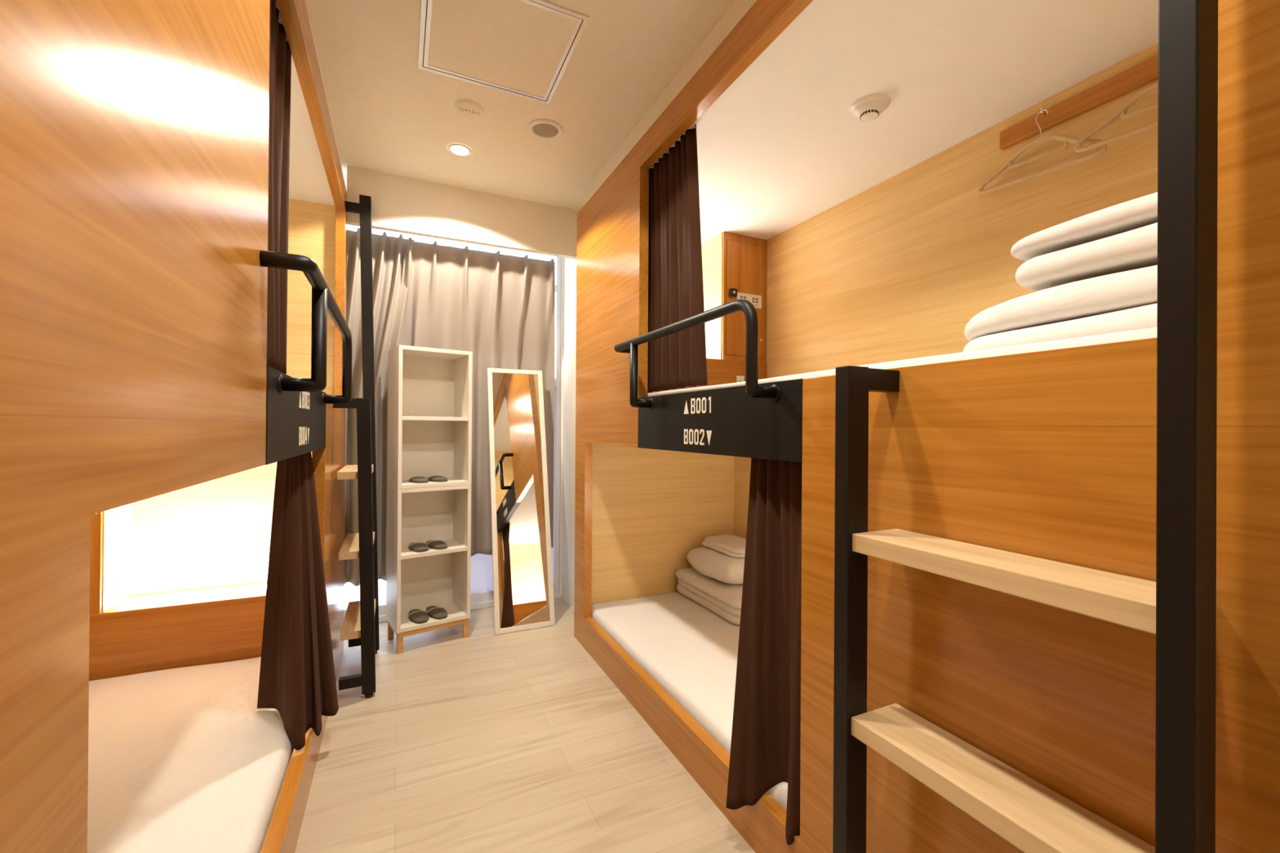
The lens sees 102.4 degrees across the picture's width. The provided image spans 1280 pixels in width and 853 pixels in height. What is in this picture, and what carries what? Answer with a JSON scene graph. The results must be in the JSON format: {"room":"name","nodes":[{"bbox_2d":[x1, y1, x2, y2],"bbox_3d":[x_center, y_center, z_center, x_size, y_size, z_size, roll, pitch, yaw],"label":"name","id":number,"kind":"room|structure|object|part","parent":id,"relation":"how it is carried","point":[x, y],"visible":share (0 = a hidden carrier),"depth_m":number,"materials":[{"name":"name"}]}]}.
{"room":"dormitory","nodes":[
{"label":"dormitory","id":0,"kind":"room"},
{"bbox_2d":[306,0,734,210],"bbox_3d":[-0.183,-1.482,1.239,3.620,0.100,5.100,0,0,-25],"label":"ceiling","id":1,"kind":"structure","parent":0,"point":[389,114],"depth_m":2.25,"materials":[{"name":"beige paint"}]},
{"bbox_2d":[304,0,342,168],"bbox_3d":[-1.552,-1.365,1.353,1.096,0.150,2.770,0,0,-25],"label":"trim","id":2,"kind":"structure","parent":1,"relation":"attached to","point":[304,0],"depth_m":2.08,"materials":[{"name":"beige paint"}]},
{"bbox_2d":[447,142,471,155],"bbox_3d":[-0.932,-1.429,2.661,0.120,0.006,0.120,0,0,-25],"label":"recessed light","id":3,"kind":"object","parent":1,"relation":"in","point":[460,149],"visible":1,"depth_m":2.66,"materials":[{"name":"white glass"}]},
{"bbox_2d":[453,98,484,117],"bbox_3d":[-0.769,-1.425,2.314,0.128,0.014,0.128,0,0,-25],"label":"ceiling sensor","id":4,"kind":"object","parent":1,"relation":"attached to","point":[465,107],"visible":1,"depth_m":2.30,"materials":[{"name":"beige paint"}]},
{"bbox_2d":[417,0,589,104],"bbox_3d":[-0.530,-1.429,1.922,0.533,0.006,0.533,0,0,-25],"label":"access hatch","id":5,"kind":"object","parent":1,"relation":"attached to","point":[522,48],"visible":1,"depth_m":1.91,"materials":[{"name":"white paint"}]},
{"bbox_2d":[527,118,563,139],"bbox_3d":[-0.453,-1.425,2.474,0.170,0.010,0.170,0,0,-25],"label":"ceiling speaker","id":6,"kind":"object","parent":1,"relation":"attached to","point":[541,128],"visible":1,"depth_m":2.46},
{"bbox_2d":[533,123,558,137],"bbox_3d":[-0.453,-1.424,2.474,0.123,0.002,0.123,0,0,-25],"label":"grille","id":7,"kind":"object","parent":6,"relation":"attached to","point":[540,130],"depth_m":2.47,"materials":[{"name":"beige plastic"}]},
{"bbox_2d":[294,596,755,852],"bbox_3d":[-0.202,1.292,1.231,3.620,0.080,5.100,0,0,-25],"label":"floor","id":8,"kind":"structure","parent":0,"point":[484,741],"depth_m":1.91,"materials":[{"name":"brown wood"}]},
{"bbox_2d":[0,0,352,852],"bbox_3d":[-1.509,-0.023,1.371,1.236,2.533,2.780,0,0,-25],"label":"bunk bed","id":9,"kind":"object","parent":8,"relation":"on","point":[146,424],"visible":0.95,"depth_m":0.64,"materials":[{"name":"laminate"}]},
{"bbox_3d":[-2.002,0.981,2.255,1.073,0.405,0.020,0,0,-25],"label":"headboard","id":10,"kind":"part","parent":9,"relation":"part of","materials":[{"name":"laminate"}]},
{"bbox_2d":[103,581,266,612],"bbox_3d":[-2.068,0.787,2.398,1.073,0.017,0.295,0,0,-25],"label":"niche shelf","id":11,"kind":"object","parent":9,"relation":"attached to","point":[225,590],"depth_m":2.37,"materials":[{"name":"laminate"}]},
{"bbox_2d":[87,657,293,852],"bbox_3d":[-1.501,1.108,1.186,1.061,0.150,2.326,0,0,-25],"label":"mattress","id":12,"kind":"object","parent":9,"relation":"on","point":[185,759],"visible":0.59,"depth_m":1.61,"materials":[{"name":"white fabric"}]},
{"bbox_2d":[123,584,266,602],"bbox_3d":[-1.949,0.776,2.448,0.750,0.005,0.045,0,0,-25],"label":"strip light","id":13,"kind":"object","parent":9,"relation":"on","point":[162,597],"depth_m":2.38,"materials":[{"name":"white plastic"}]},
{"bbox_2d":[266,0,291,373],"bbox_3d":[-0.998,-0.674,1.349,0.052,1.019,0.631,0,0,-25],"label":"curtain","id":14,"kind":"object","parent":9,"relation":"hanging from","point":[280,53],"visible":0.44,"depth_m":1.50,"materials":[{"name":"brown fabric"}]},
{"bbox_3d":[-1.066,-0.025,1.594,0.048,0.220,1.022,0,0,-25],"label":"number plate","id":15,"kind":"part","parent":9,"relation":"part of","materials":[{"name":"black metal"}]},
{"bbox_2d":[257,452,338,750],"bbox_3d":[-1.225,0.582,1.817,0.256,1.051,0.529,0,0,-25],"label":"curtain","id":16,"kind":"object","parent":9,"relation":"hanging from","point":[297,677],"visible":0.93,"depth_m":1.80,"materials":[{"name":"brown fabric"}]},
{"bbox_3d":[-1.553,-1.198,1.336,1.073,0.018,2.655,0,0,-25],"label":"ceiling panel","id":17,"kind":"part","parent":9,"relation":"part of","materials":[{"name":"white paint"}]},
{"bbox_3d":[-0.968,-0.226,1.554,0.104,0.293,1.014,0,0,-25],"label":"guard rail","id":18,"kind":"part","parent":9,"relation":"part of","materials":[{"name":"black metal"}]},
{"bbox_3d":[-2.141,-0.023,2.568,1.073,2.533,0.075,0,0,-25],"label":"panel","id":19,"kind":"part","parent":9,"relation":"part of","materials":[{"name":"laminate"}]},
{"bbox_2d":[333,194,379,697],"bbox_3d":[-1.407,-0.004,2.583,0.178,2.505,0.532,0,0,-25],"label":"ladder","id":20,"kind":"object","parent":8,"relation":"on","point":[360,626],"visible":0.96,"depth_m":2.37,"materials":[{"name":"black metal"}]},
{"bbox_3d":[-1.264,0.549,2.376,0.088,1.358,0.036,0,0,-25],"label":"post","id":21,"kind":"part","parent":20,"relation":"part of","materials":[{"name":"black metal"}]},
{"bbox_3d":[-1.483,-0.014,2.821,0.114,2.485,0.034,0,0,-25],"label":"post","id":22,"kind":"part","parent":20,"relation":"part of","materials":[{"name":"black metal"}]},
{"bbox_2d":[386,345,472,653],"bbox_3d":[-1.250,0.402,3.053,0.404,1.697,0.285,1,0,-37],"label":"shelf unit","id":23,"kind":"object","parent":8,"relation":"on","point":[429,389],"visible":0.97,"depth_m":3.12,"materials":[{"name":"white wood"}]},
{"bbox_3d":[-1.472,1.192,3.038,0.030,0.115,0.030,1,0,-37],"label":"leg","id":24,"kind":"part","parent":23,"relation":"part of","materials":[{"name":"brown wood"}]},
{"bbox_3d":[-1.328,1.192,2.846,0.030,0.115,0.030,1,0,-37],"label":"leg","id":25,"kind":"part","parent":23,"relation":"part of","materials":[{"name":"brown wood"}]},
{"bbox_2d":[408,608,428,623],"bbox_3d":[-1.296,1.099,3.007,0.105,0.028,0.240,0,0,-35],"label":"slipper","id":26,"kind":"object","parent":23,"relation":"on","point":[415,615],"visible":1,"depth_m":2.96,"materials":[{"name":"grey fabric"}]},
{"bbox_2d":[408,542,428,552],"bbox_3d":[-1.299,0.698,3.016,0.105,0.028,0.240,0,0,-35],"label":"slipper","id":27,"kind":"object","parent":23,"relation":"on","point":[418,547],"visible":1,"depth_m":2.96,"materials":[{"name":"grey fabric"}]},
{"bbox_2d":[408,475,428,483],"bbox_3d":[-1.301,0.307,3.023,0.105,0.028,0.240,0,0,-35],"label":"slipper","id":28,"kind":"object","parent":23,"relation":"on","point":[418,479],"visible":1,"depth_m":2.96,"materials":[{"name":"grey fabric"}]},
{"bbox_3d":[-1.181,1.151,2.953,0.332,0.030,0.020,1,0,-37],"label":"leg rail","id":29,"kind":"part","parent":23,"relation":"part of","materials":[{"name":"brown wood"}]},
{"bbox_2d":[426,605,448,619],"bbox_3d":[-1.213,1.099,3.068,0.105,0.028,0.240,1,0,-39],"label":"slipper","id":30,"kind":"object","parent":23,"relation":"on","point":[435,612],"visible":1,"depth_m":3.02,"materials":[{"name":"grey fabric"}]},
{"bbox_2d":[426,540,448,549],"bbox_3d":[-1.217,0.698,3.077,0.105,0.028,0.240,1,0,-39],"label":"slipper","id":31,"kind":"object","parent":23,"relation":"on","point":[435,544],"visible":0.99,"depth_m":3.02,"materials":[{"name":"grey fabric"}]},
{"bbox_2d":[426,475,448,482],"bbox_3d":[-1.219,0.308,3.085,0.105,0.028,0.240,1,0,-39],"label":"slipper","id":32,"kind":"object","parent":23,"relation":"on","point":[437,478],"visible":0.97,"depth_m":3.02,"materials":[{"name":"grey fabric"}]},
{"bbox_3d":[-1.039,1.195,3.063,0.030,0.115,0.030,1,0,-37],"label":"leg","id":33,"kind":"part","parent":23,"relation":"part of","materials":[{"name":"brown wood"}]},
{"bbox_2d":[487,368,555,635],"bbox_3d":[-0.780,0.433,3.348,0.370,1.647,0.392,0,0,-25],"label":"leaning mirror","id":34,"kind":"object","parent":8,"relation":"on","point":[523,586],"visible":1,"depth_m":3.33,"materials":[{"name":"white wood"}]},
{"bbox_2d":[573,0,1279,852],"bbox_3d":[0.673,-0.006,2.050,1.236,2.533,2.780,0,0,-25],"label":"bunk bed","id":35,"kind":"object","parent":8,"relation":"on","point":[860,242],"visible":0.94,"depth_m":1.44,"materials":[{"name":"laminate"}]},
{"bbox_3d":[0.150,-0.006,3.313,1.073,2.533,0.050,0,0,-25],"label":"panel","id":36,"kind":"part","parent":35,"relation":"part of","materials":[{"name":"laminate"}]},
{"bbox_2d":[647,124,707,392],"bbox_3d":[0.134,-0.667,2.196,0.061,1.013,0.540,0,0,-25],"label":"curtain","id":37,"kind":"object","parent":35,"relation":"hanging from","point":[677,359],"visible":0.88,"depth_m":2.15,"materials":[{"name":"brown fabric"}]},
{"bbox_2d":[591,591,787,810],"bbox_3d":[0.650,1.125,2.229,1.061,0.150,2.326,0,0,-25],"label":"mattress","id":38,"kind":"object","parent":35,"relation":"on","point":[689,650],"visible":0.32,"depth_m":2.44,"materials":[{"name":"white fabric"}]},
{"bbox_2d":[675,567,742,625],"bbox_3d":[0.568,0.973,3.080,0.475,0.161,0.694,0,0,-25],"label":"quilt","id":39,"kind":"object","parent":38,"relation":"on","point":[723,599],"visible":0.44,"depth_m":2.93,"materials":[{"name":"white fabric"}]},
{"bbox_2d":[686,546,744,584],"bbox_3d":[0.555,0.824,3.133,0.412,0.149,0.524,0,0,-25],"label":"pillow","id":40,"kind":"object","parent":39,"relation":"on","point":[710,562],"visible":0.52,"depth_m":2.96,"materials":[{"name":"white fabric"}]},
{"bbox_2d":[702,534,746,557],"bbox_3d":[0.573,0.719,3.142,0.248,0.070,0.414,0,0,-25],"label":"folded towel","id":41,"kind":"object","parent":40,"relation":"on","point":[734,546],"visible":0.79,"depth_m":3.08,"materials":[{"name":"white fabric"}]},
{"bbox_3d":[0.134,-0.218,1.869,0.104,0.293,1.014,0,0,-25],"label":"guard rail","id":42,"kind":"part","parent":35,"relation":"part of","materials":[{"name":"black metal"}]},
{"bbox_3d":[0.302,-0.251,2.992,1.073,0.300,0.020,0,0,-25],"label":"headboard","id":43,"kind":"part","parent":35,"relation":"part of","materials":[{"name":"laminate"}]},
{"bbox_3d":[0.230,-0.016,1.827,0.048,0.220,1.022,0,0,-25],"label":"number plate","id":44,"kind":"part","parent":35,"relation":"part of","materials":[{"name":"black metal"}]},
{"bbox_2d":[728,288,737,297],"bbox_3d":[0.561,-0.805,3.090,0.046,0.045,0.025,0,0,-25],"label":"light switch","id":45,"kind":"object","parent":35,"relation":"attached to","point":[732,291],"visible":1,"depth_m":3.08,"materials":[{"name":"black plastic"}]},
{"bbox_2d":[736,375,744,382],"bbox_3d":[0.607,-0.272,3.117,0.052,0.070,0.013,0,0,-25],"label":"power outlet","id":46,"kind":"object","parent":35,"relation":"attached to","point":[739,378],"visible":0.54,"depth_m":3.11,"materials":[{"name":"white plastic"}]},
{"bbox_3d":[0.645,-0.776,3.147,0.279,0.691,0.006,0,0,-25],"label":"cupboard door","id":47,"kind":"part","parent":35,"relation":"part of","materials":[{"name":"laminate"}]},
{"bbox_2d":[737,292,761,308],"bbox_3d":[0.671,-0.772,3.154,0.184,0.080,0.002,0,0,-25],"label":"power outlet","id":48,"kind":"object","parent":35,"relation":"attached to","point":[756,300],"visible":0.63,"depth_m":3.17,"materials":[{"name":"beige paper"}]},
{"bbox_2d":[725,457,802,844],"bbox_3d":[0.385,0.596,1.448,0.169,1.062,0.396,0,0,-25],"label":"curtain","id":49,"kind":"object","parent":35,"relation":"hanging from","point":[765,753],"visible":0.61,"depth_m":1.53,"materials":[{"name":"brown fabric"}]},
{"bbox_2d":[848,93,890,121],"bbox_3d":[0.837,-1.149,1.879,0.140,0.043,0.140,0,0,-25],"label":"smoke detector","id":50,"kind":"object","parent":35,"relation":"attached to","point":[868,108],"visible":1,"depth_m":1.85,"materials":[{"name":"white plastic"}]},
{"bbox_2d":[647,327,1156,396],"bbox_3d":[0.787,-0.126,1.954,1.064,0.048,2.257,0,0,-25],"label":"mattress","id":51,"kind":"object","parent":35,"relation":"on","point":[1146,333],"visible":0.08,"depth_m":0.99,"materials":[{"name":"white fabric"}]},
{"bbox_2d":[963,265,1157,351],"bbox_3d":[1.196,-0.221,1.182,0.796,0.147,0.461,0,0,-25],"label":"quilt","id":52,"kind":"object","parent":51,"relation":"on","point":[1126,300],"visible":0.26,"depth_m":1.01,"materials":[{"name":"white fabric"}]},
{"bbox_2d":[1015,222,1157,290],"bbox_3d":[1.141,-0.340,1.095,0.598,0.079,0.354,0,0,-25],"label":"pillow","id":53,"kind":"object","parent":52,"relation":"on","point":[1137,248],"visible":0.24,"depth_m":0.99,"materials":[{"name":"white fabric"}]},
{"bbox_2d":[1010,191,1157,261],"bbox_3d":[1.144,-0.400,1.104,0.594,0.054,0.369,0,0,-25],"label":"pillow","id":54,"kind":"object","parent":53,"relation":"on","point":[1141,211],"visible":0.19,"depth_m":1.00,"materials":[{"name":"white fabric"}]},
{"bbox_3d":[0.733,-1.180,2.092,1.073,0.018,2.655,0,0,-25],"label":"ceiling panel","id":55,"kind":"part","parent":35,"relation":"part of","materials":[{"name":"white paint"}]},
{"bbox_3d":[1.224,0.040,2.309,0.018,2.450,2.780,0,0,-25],"label":"panel","id":56,"kind":"part","parent":35,"relation":"part of","materials":[{"name":"laminate"}]},
{"bbox_2d":[1000,54,1158,150],"bbox_3d":[1.532,-1.086,1.586,0.053,0.066,0.810,0,0,-25],"label":"rail","id":57,"kind":"object","parent":35,"relation":"attached to","point":[1146,72],"visible":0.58,"depth_m":1.72,"materials":[{"name":"laminate"}]},
{"bbox_2d":[977,109,1107,194],"bbox_3d":[1.400,-0.988,1.821,0.016,0.240,0.419,0,0,-21],"label":"clothes hanger","id":58,"kind":"object","parent":57,"relation":"hanging from","point":[1067,140],"visible":0.96,"depth_m":1.80,"materials":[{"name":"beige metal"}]},
{"bbox_2d":[1075,81,1158,152],"bbox_3d":[1.534,-0.995,1.502,0.016,0.226,0.421,0,2,-31],"label":"clothes hanger","id":59,"kind":"object","parent":57,"relation":"hanging from","point":[1122,110],"visible":0.38,"depth_m":1.58,"materials":[{"name":"beige wood"}]},
{"bbox_2d":[832,0,1217,852],"bbox_3d":[0.581,0.004,0.852,0.146,2.505,0.532,0,0,-25],"label":"ladder","id":60,"kind":"object","parent":8,"relation":"on","point":[1180,607],"visible":1,"depth_m":0.61,"materials":[{"name":"black"}]},
{"bbox_3d":[0.431,0.557,1.056,0.056,1.358,0.036,0,0,-25],"label":"post","id":61,"kind":"part","parent":60,"relation":"part of","materials":[{"name":"black metal"}]},
{"bbox_3d":[0.646,-0.006,0.608,0.056,2.485,0.034,0,0,-25],"label":"post","id":62,"kind":"part","parent":60,"relation":"part of","materials":[{"name":"black metal"}]},
{"bbox_2d":[561,257,576,608],"bbox_3d":[0.984,-0.080,1.788,1.100,2.684,5.100,0,0,-25],"label":"wall","id":63,"kind":"structure","parent":0,"point":[570,264],"depth_m":3.66,"materials":[{"name":"beige paint"}]},
{"bbox_2d":[346,165,579,259],"bbox_3d":[-1.005,-1.277,3.143,1.366,0.309,0.045,0,0,-25],"label":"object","id":64,"kind":"structure","parent":63,"relation":"attached to","point":[400,204],"depth_m":3.08,"materials":[{"name":"beige paint"}]},
{"bbox_2d":[559,257,564,597],"bbox_3d":[-1.720,-0.094,3.324,2.490,2.684,0.120,0,0,-25],"label":"window frame","id":65,"kind":"structure","parent":63,"relation":"in","point":[562,258],"depth_m":3.80,"materials":[{"name":"beige paint"}]},
{"bbox_2d":[343,256,561,622],"bbox_3d":[-1.470,-0.038,3.408,1.935,2.574,0.090,0,0,-25],"label":"window","id":66,"kind":"structure","parent":65,"relation":"attached to","point":[482,595],"depth_m":3.79,"materials":[{"name":"white"}]},
{"bbox_2d":[344,227,413,586],"bbox_3d":[-1.658,-0.101,3.084,0.541,2.097,0.223,0,0,-25],"label":"window curtain","id":67,"kind":"object","parent":66,"relation":"hanging from","point":[389,296],"visible":0.38,"depth_m":3.11,"materials":[{"name":"beige fabric"}]},
{"bbox_2d":[397,237,555,556],"bbox_3d":[-1.040,-0.126,3.377,1.046,1.988,0.308,0,0,-25],"label":"window curtain","id":68,"kind":"object","parent":66,"relation":"hanging from","point":[498,308],"visible":0.45,"depth_m":3.44,"materials":[{"name":"beige fabric"}]},
{"bbox_3d":[-0.981,0.429,3.652,0.775,1.470,0.006,0,0,-25],"label":"frosted pane","id":69,"kind":"part","parent":66,"relation":"part of","materials":[{"name":"white glass"}]},
{"bbox_2d":[584,0,756,204],"bbox_3d":[0.744,-1.348,2.086,1.080,0.150,2.785,0,0,-25],"label":"trim","id":70,"kind":"structure","parent":63,"relation":"attached to","point":[738,9],"depth_m":2.08,"materials":[{"name":"beige paint"}]}
]}

